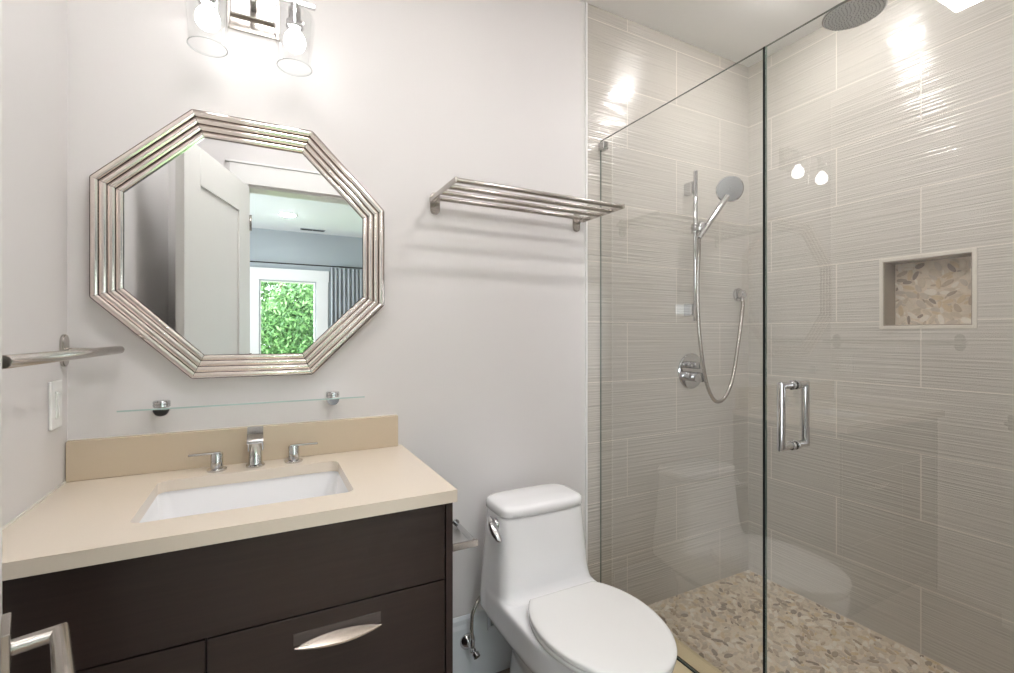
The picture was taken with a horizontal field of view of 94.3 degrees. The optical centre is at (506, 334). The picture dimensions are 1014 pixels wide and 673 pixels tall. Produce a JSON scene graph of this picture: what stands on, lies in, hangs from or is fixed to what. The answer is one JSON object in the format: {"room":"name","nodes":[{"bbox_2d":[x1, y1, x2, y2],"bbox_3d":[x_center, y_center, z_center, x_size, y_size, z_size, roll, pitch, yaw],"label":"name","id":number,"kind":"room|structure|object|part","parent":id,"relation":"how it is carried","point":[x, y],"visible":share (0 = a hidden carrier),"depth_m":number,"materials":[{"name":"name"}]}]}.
{"room":"bathroom","nodes":[
{"label":"bathroom","id":0,"kind":"room"},
{"bbox_2d":[2,0,66,526],"bbox_3d":[-0.874,-0.010,0.553,0.120,2.820,1.730,0,0,-27],"label":"wall","id":1,"kind":"structure","parent":0,"point":[34,32],"depth_m":1.06,"materials":[{"name":"paint"}]},
{"bbox_2d":[48,380,61,430],"bbox_3d":[-1.114,0.174,1.164,0.013,0.118,0.068,0,0,-27],"label":"light switch","id":2,"kind":"object","parent":1,"relation":"attached to","point":[54,387],"visible":1,"depth_m":1.15,"materials":[{"name":"plastic"}]},
{"bbox_2d":[2,334,124,368],"bbox_3d":[-0.952,0.042,0.971,0.124,0.084,0.647,0,0,-27],"label":"towel bar","id":3,"kind":"object","parent":1,"relation":"attached to","point":[65,353],"visible":0.98,"depth_m":0.90,"materials":[{"name":"silver metal"}]},
{"bbox_2d":[67,0,584,617],"bbox_3d":[-0.442,-0.010,1.682,1.684,2.820,0.120,0,0,-27],"label":"wall","id":4,"kind":"structure","parent":0,"point":[476,342],"depth_m":1.68,"materials":[{"name":"paint"}]},
{"bbox_2d":[66,415,397,481],"bbox_3d":[-0.768,0.334,1.434,0.872,0.106,0.020,0,0,-27],"label":"backsplash","id":5,"kind":"structure","parent":4,"relation":"attached to","point":[97,458],"depth_m":1.37,"materials":[{"name":"beige stone"}]},
{"bbox_2d":[89,109,383,378],"bbox_3d":[-0.763,-0.257,1.426,0.768,0.768,0.039,0,0,-27],"label":"wall mirror","id":6,"kind":"object","parent":4,"relation":"attached to","point":[230,246],"visible":1,"depth_m":1.41,"materials":[{"name":"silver metal"}]},
{"bbox_3d":[-1.075,-0.257,1.264,0.066,0.317,0.036,0,0,-27],"label":"frame","id":7,"kind":"part","parent":6,"relation":"part of","materials":[{"name":"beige metal"}]},
{"bbox_3d":[-0.992,0.001,1.306,0.252,0.252,0.036,0,0,-27],"label":"frame","id":8,"kind":"part","parent":6,"relation":"part of","materials":[{"name":"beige metal"}]},
{"bbox_3d":[-0.992,-0.515,1.306,0.252,0.252,0.036,0,0,-27],"label":"frame","id":9,"kind":"part","parent":6,"relation":"part of","materials":[{"name":"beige metal"}]},
{"bbox_2d":[124,138,361,354],"bbox_3d":[-0.770,-0.257,1.438,0.634,0.634,0.006,0,0,-27],"label":"mirror glass","id":10,"kind":"object","parent":6,"relation":"attached to","point":[233,246],"depth_m":1.42,"materials":[{"name":"silver mirror"}]},
{"bbox_3d":[-0.763,0.094,1.424,0.317,0.066,0.036,0,0,-27],"label":"frame","id":11,"kind":"part","parent":6,"relation":"part of","materials":[{"name":"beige metal"}]},
{"bbox_3d":[-0.763,-0.608,1.424,0.317,0.066,0.036,0,0,-27],"label":"frame","id":12,"kind":"part","parent":6,"relation":"part of","materials":[{"name":"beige metal"}]},
{"bbox_3d":[-0.534,0.001,1.542,0.252,0.252,0.036,0,0,-27],"label":"frame","id":13,"kind":"part","parent":6,"relation":"part of","materials":[{"name":"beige metal"}]},
{"bbox_3d":[-0.534,-0.515,1.542,0.252,0.252,0.036,0,0,-27],"label":"frame","id":14,"kind":"part","parent":6,"relation":"part of","materials":[{"name":"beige metal"}]},
{"bbox_3d":[-0.451,-0.257,1.585,0.066,0.317,0.036,0,0,-27],"label":"frame","id":15,"kind":"part","parent":6,"relation":"part of","materials":[{"name":"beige metal"}]},
{"bbox_2d":[117,391,364,415],"bbox_3d":[-0.748,0.208,1.391,0.616,0.043,0.114,0,0,-27],"label":"glass shelf","id":16,"kind":"object","parent":4,"relation":"attached to","point":[159,407],"visible":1,"depth_m":1.34,"materials":[{"name":"clear glass"}]},
{"bbox_2d":[183,0,315,76],"bbox_3d":[-0.734,-0.912,1.359,0.332,0.266,0.185,0,0,-27],"label":"vanity light","id":17,"kind":"object","parent":4,"relation":"attached to","point":[261,18],"visible":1,"depth_m":1.39,"materials":[{"name":"glass"}]},
{"bbox_2d":[197,0,217,9],"bbox_3d":[-0.814,-0.938,1.278,0.047,0.086,0.047,0,0,-27],"label":"socket","id":18,"kind":"object","parent":17,"relation":"attached to","point":[213,4],"depth_m":1.27,"materials":[{"name":"silver metal"}]},
{"bbox_3d":[-0.814,-0.865,1.278,0.116,0.166,0.116,0,0,-27],"label":"lamp shade","id":19,"kind":"part","parent":17,"relation":"part of","materials":[{"name":"clear glass"}]},
{"bbox_3d":[-0.814,-0.864,1.278,0.060,0.075,0.060,0,0,-27],"label":"bulb","id":20,"kind":"part","parent":17,"relation":"part of","materials":[{"name":"white glass"}]},
{"bbox_2d":[286,0,302,31],"bbox_3d":[-0.622,-0.938,1.377,0.047,0.086,0.047,0,0,-27],"label":"socket","id":21,"kind":"object","parent":17,"relation":"attached to","point":[294,22],"depth_m":1.36,"materials":[{"name":"silver metal"}]},
{"bbox_3d":[-0.622,-0.865,1.377,0.116,0.166,0.116,0,0,-27],"label":"lamp shade","id":22,"kind":"part","parent":17,"relation":"part of","materials":[{"name":"clear glass"}]},
{"bbox_3d":[-0.622,-0.864,1.377,0.060,0.075,0.060,0,0,-27],"label":"bulb","id":23,"kind":"part","parent":17,"relation":"part of","materials":[{"name":"white glass"}]},
{"bbox_2d":[453,519,477,551],"bbox_3d":[-0.205,0.705,1.640,0.155,0.040,0.172,0,0,-27],"label":"toilet paper holder","id":24,"kind":"object","parent":4,"relation":"attached to","point":[472,542],"visible":0.77,"depth_m":1.60,"materials":[{"name":"silver metal"}]},
{"bbox_3d":[-0.155,0.705,1.673,0.030,0.040,0.160,0,0,-27],"label":"arm","id":25,"kind":"part","parent":24,"relation":"part of","materials":[{"name":"silver metal"}]},
{"bbox_2d":[460,596,479,659],"bbox_3d":[-0.111,1.072,1.721,0.097,0.200,0.086,0,0,-27],"label":"valve","id":26,"kind":"object","parent":4,"relation":"attached to","point":[467,641],"visible":0.88,"depth_m":1.71,"materials":[{"name":"silver metal"}]},
{"bbox_2d":[453,609,511,672],"bbox_3d":[-0.014,1.176,1.827,0.788,0.248,0.014,0,0,-27],"label":"baseboard","id":27,"kind":"structure","parent":4,"relation":"attached to","point":[494,650],"depth_m":1.78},
{"bbox_2d":[487,616,495,630],"bbox_3d":[-0.017,1.070,1.813,0.130,0.110,0.008,0,0,-27],"label":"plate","id":28,"kind":"object","parent":4,"relation":"attached to","point":[490,626],"visible":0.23,"depth_m":1.78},
{"bbox_2d":[429,177,624,231],"bbox_3d":[0.081,-0.473,1.736,0.682,0.080,0.264,0,0,-27],"label":"towel rack","id":29,"kind":"object","parent":4,"relation":"attached to","point":[435,198],"visible":1,"depth_m":1.70,"materials":[{"name":"silver metal"}]},
{"bbox_3d":[-0.217,-0.483,1.579,0.008,0.016,0.258,0,0,-27],"label":"arm","id":30,"kind":"part","parent":29,"relation":"part of","materials":[{"name":"silver metal"}]},
{"bbox_3d":[0.382,-0.483,1.887,0.008,0.016,0.258,0,0,-27],"label":"arm","id":31,"kind":"part","parent":29,"relation":"part of","materials":[{"name":"silver metal"}]},
{"bbox_2d":[497,668,509,672],"bbox_3d":[-0.098,1.350,0.886,1.804,0.100,1.610,0,0,-27],"label":"floor","id":32,"kind":"structure","parent":0,"point":[507,670],"depth_m":1.81,"materials":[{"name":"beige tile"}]},
{"bbox_2d":[2,503,452,672],"bbox_3d":[-0.641,0.859,1.204,0.887,0.882,0.540,0,0,-27],"label":"vanity cabinet","id":33,"kind":"object","parent":32,"relation":"on","point":[374,594],"visible":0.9,"depth_m":1.00,"materials":[{"name":"brown wood"}]},
{"bbox_3d":[-0.765,0.769,0.884,0.334,0.298,0.021,0,0,-27],"label":"cabinet door","id":34,"kind":"part","parent":33,"relation":"part of","materials":[{"name":"brown wood"}]},
{"bbox_2d":[2,414,456,580],"bbox_3d":[-0.643,0.348,1.206,0.890,0.138,0.540,0,0,-27],"label":"countertop","id":35,"kind":"structure","parent":33,"relation":"on","point":[93,517],"depth_m":1.16,"materials":[{"name":"beige stone"}]},
{"bbox_2d":[139,471,347,522],"bbox_3d":[-0.645,0.484,1.197,0.492,0.132,0.365,0,0,-27],"label":"sink basin","id":36,"kind":"object","parent":35,"relation":"in","point":[187,502],"visible":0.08,"depth_m":1.32,"materials":[{"name":"white ceramic"}]},
{"bbox_2d":[188,426,317,472],"bbox_3d":[-0.725,0.329,1.360,0.335,0.116,0.098,0,0,-27],"label":"faucet","id":37,"kind":"object","parent":35,"relation":"on","point":[254,434],"visible":1,"depth_m":1.36,"materials":[{"name":"silver metal"}]},
{"bbox_3d":[-0.850,0.338,1.323,0.078,0.006,0.015,0,0,-27],"label":"lever","id":38,"kind":"part","parent":37,"relation":"part of","materials":[{"name":"silver metal"}]},
{"bbox_3d":[-0.825,0.362,1.336,0.050,0.050,0.050,0,0,-27],"label":"handle","id":39,"kind":"part","parent":37,"relation":"part of","materials":[{"name":"silver metal"}]},
{"bbox_3d":[-0.728,0.329,1.359,0.050,0.116,0.098,0,0,-27],"label":"spout","id":40,"kind":"part","parent":37,"relation":"part of","materials":[{"name":"silver metal"}]},
{"bbox_3d":[-0.648,0.362,1.427,0.050,0.050,0.050,0,0,-27],"label":"handle","id":41,"kind":"part","parent":37,"relation":"part of","materials":[{"name":"silver metal"}]},
{"bbox_3d":[-0.622,0.338,1.440,0.078,0.006,0.015,0,0,-27],"label":"lever","id":42,"kind":"part","parent":37,"relation":"part of","materials":[{"name":"silver metal"}]},
{"bbox_3d":[-0.387,0.769,1.078,0.507,0.298,0.021,0,0,-27],"label":"drawer","id":43,"kind":"part","parent":33,"relation":"part of","materials":[{"name":"brown wood"}]},
{"bbox_3d":[-0.375,0.677,1.055,0.186,0.017,0.031,0,0,-27],"label":"handle","id":44,"kind":"part","parent":33,"relation":"part of","materials":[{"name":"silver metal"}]},
{"bbox_2d":[480,483,676,672],"bbox_3d":[0.211,0.942,1.487,0.399,0.716,0.717,0,0,-27],"label":"toilet","id":45,"kind":"object","parent":32,"relation":"on","point":[538,589],"visible":1,"depth_m":1.53,"materials":[{"name":"white ceramic"}]},
{"bbox_3d":[-0.044,0.657,1.589,0.038,0.064,0.085,0,0,-27],"label":"flush lever","id":46,"kind":"part","parent":45,"relation":"part of","materials":[{"name":"silver metal"}]},
{"bbox_3d":[0.099,0.602,1.720,0.342,0.035,0.198,0,0,-27],"label":"tank lid","id":47,"kind":"part","parent":45,"relation":"part of","materials":[{"name":"white ceramic"}]},
{"bbox_3d":[0.283,0.876,1.372,0.370,0.016,0.431,0,0,-27],"label":"seat","id":48,"kind":"part","parent":45,"relation":"part of","materials":[{"name":"white plastic"}]},
{"bbox_3d":[0.284,0.855,1.370,0.374,0.019,0.439,0,0,-27],"label":"seat lid","id":49,"kind":"part","parent":45,"relation":"part of","materials":[{"name":"white plastic"}]},
{"bbox_2d":[588,4,747,605],"bbox_3d":[0.787,-0.010,2.314,1.059,2.820,0.123,0,0,-27],"label":"tiled wall","id":50,"kind":"structure","parent":0,"point":[674,459],"depth_m":2.21,"materials":[{"name":"beige tile"}]},
{"bbox_2d":[585,2,587,563],"bbox_3d":[0.329,-0.060,2.036,0.010,2.720,0.057,0,0,-27],"label":"trim","id":51,"kind":"structure","parent":50,"relation":"attached to","point":[586,3],"depth_m":2.01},
{"bbox_2d":[678,353,703,388],"bbox_3d":[0.915,0.180,2.271,0.172,0.172,0.072,0,0,-27],"label":"shower valve","id":52,"kind":"object","parent":50,"relation":"attached to","point":[690,375],"visible":0.9,"depth_m":2.27,"materials":[{"name":"silver metal"}]},
{"bbox_3d":[0.910,0.150,2.267,0.048,0.035,0.055,0,0,-27],"label":"knob","id":53,"kind":"part","parent":52,"relation":"part of","materials":[{"name":"silver metal"}]},
{"bbox_3d":[0.913,0.206,2.264,0.058,0.047,0.062,0,0,-27],"label":"knob","id":54,"kind":"part","parent":52,"relation":"part of","materials":[{"name":"silver metal"}]},
{"bbox_2d":[684,171,705,320],"bbox_3d":[0.890,-0.419,2.229,0.052,0.712,0.127,0,0,-12],"label":"slide bar","id":55,"kind":"object","parent":50,"relation":"attached to","point":[691,188],"visible":0.91,"depth_m":2.23,"materials":[{"name":"silver metal"}]},
{"bbox_2d":[697,176,743,238],"bbox_3d":[0.985,-0.584,2.181,0.210,0.291,0.052,0,0,4],"label":"shower","id":56,"kind":"object","parent":55,"relation":"attached to","point":[729,189],"visible":1,"depth_m":2.16,"materials":[{"name":"silver metal"}]},
{"bbox_3d":[0.954,-0.542,2.173,0.150,0.207,0.029,0,0,3],"label":"handle","id":57,"kind":"part","parent":56,"relation":"part of","materials":[{"name":"silver metal"}]},
{"bbox_2d":[733,288,746,300],"bbox_3d":[1.216,-0.203,2.438,0.068,0.074,0.049,0,0,-27],"label":"outlet","id":58,"kind":"object","parent":50,"relation":"attached to","point":[739,294],"visible":0.99,"depth_m":2.43,"materials":[{"name":"silver metal"}]},
{"bbox_2d":[696,238,744,403],"bbox_3d":[1.047,-0.055,2.299,0.420,0.783,0.043,0,0,-35],"label":"shower hose","id":59,"kind":"object","parent":58,"relation":"attached to","point":[730,385],"visible":1,"depth_m":2.23,"materials":[{"name":"silver metal"}]},
{"bbox_2d":[579,0,844,66],"bbox_3d":[0.460,-1.470,1.242,3.123,0.100,1.730,0,0,-27],"label":"ceiling","id":60,"kind":"structure","parent":0,"point":[733,30],"depth_m":2.13,"materials":[{"name":"paint"}]},
{"bbox_2d":[822,0,887,30],"bbox_3d":[1.200,-1.261,1.626,0.184,0.316,0.184,0,0,-27],"label":"shower head","id":61,"kind":"object","parent":60,"relation":"hanging from","point":[850,14],"visible":0.99,"depth_m":1.63},
{"bbox_2d":[648,570,958,672],"bbox_3d":[1.251,1.327,1.583,0.907,0.146,1.613,0,0,-27],"label":"floor","id":62,"kind":"structure","parent":0,"point":[721,621],"depth_m":1.95,"materials":[{"name":"stone"}]},
{"bbox_2d":[672,636,722,672],"bbox_3d":[0.752,1.275,1.388,0.164,0.250,1.483,0,0,-27],"label":"shower curb","id":63,"kind":"object","parent":62,"relation":"on","point":[688,655],"depth_m":1.65,"materials":[{"name":"beige stone"}]},
{"bbox_2d":[598,48,762,672],"bbox_3d":[0.581,0.155,1.714,0.026,1.990,0.753,0,0,-27],"label":"glass panel","id":64,"kind":"object","parent":63,"relation":"on","point":[603,145],"visible":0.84,"depth_m":2.04,"materials":[{"name":"clear glass"}]},
{"bbox_2d":[748,0,1013,672],"bbox_3d":[1.715,-0.010,1.889,0.200,2.820,1.730,0,0,-27],"label":"wall","id":65,"kind":"structure","parent":0,"point":[890,135],"depth_m":1.94,"materials":[{"name":"beige tile"}]},
{"bbox_2d":[883,252,971,325],"bbox_3d":[1.671,-0.166,1.855,0.088,0.273,0.286,0,0,-27],"label":"wall niche","id":66,"kind":"object","parent":65,"relation":"in","point":[888,267],"visible":0.61,"depth_m":1.96,"materials":[{"name":"tile"}]},
{"bbox_2d":[879,248,976,328],"bbox_3d":[1.632,-0.166,1.835,0.009,0.291,0.304,0,0,-27],"label":"trim","id":67,"kind":"structure","parent":65,"relation":"attached to","point":[973,250],"depth_m":1.79,"materials":[{"name":"beige tile"}]},
{"bbox_2d":[895,256,970,324],"bbox_3d":[1.758,-0.166,1.900,0.113,0.273,0.286,0,0,-27],"label":"wall","id":68,"kind":"structure","parent":0,"point":[935,291],"depth_m":1.88,"materials":[{"name":"stone"}]},
{"bbox_3d":[0.807,-0.010,0.515,3.073,2.820,0.120,0,0,-27],"label":"wall","id":69,"kind":"structure","parent":0,"visible":0},
{"bbox_2d":[0,0,75,672],"bbox_3d":[-0.386,0.221,0.364,0.737,2.142,0.097,0,0,45],"label":"door","id":70,"kind":"structure","parent":69,"relation":"in","point":[58,636],"depth_m":0.57,"materials":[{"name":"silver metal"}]},
{"bbox_3d":[-0.543,0.385,0.549,0.150,0.020,0.054,0,0,45],"label":"lever","id":71,"kind":"part","parent":70,"relation":"part of","materials":[{"name":"silver metal"}]},
{"bbox_2d":[763,0,847,672],"bbox_3d":[0.921,0.150,1.054,0.130,1.980,0.731,0,0,-27],"label":"shower glass door","id":72,"kind":"structure","parent":69,"relation":"attached to","point":[782,445],"depth_m":1.37,"materials":[{"name":"clear glass"}]},
{"bbox_3d":[0.793,0.224,1.301,0.130,0.194,0.027,0,0,-27],"label":"pull handle","id":73,"kind":"part","parent":72,"relation":"part of","materials":[{"name":"silver metal"}]}
]}

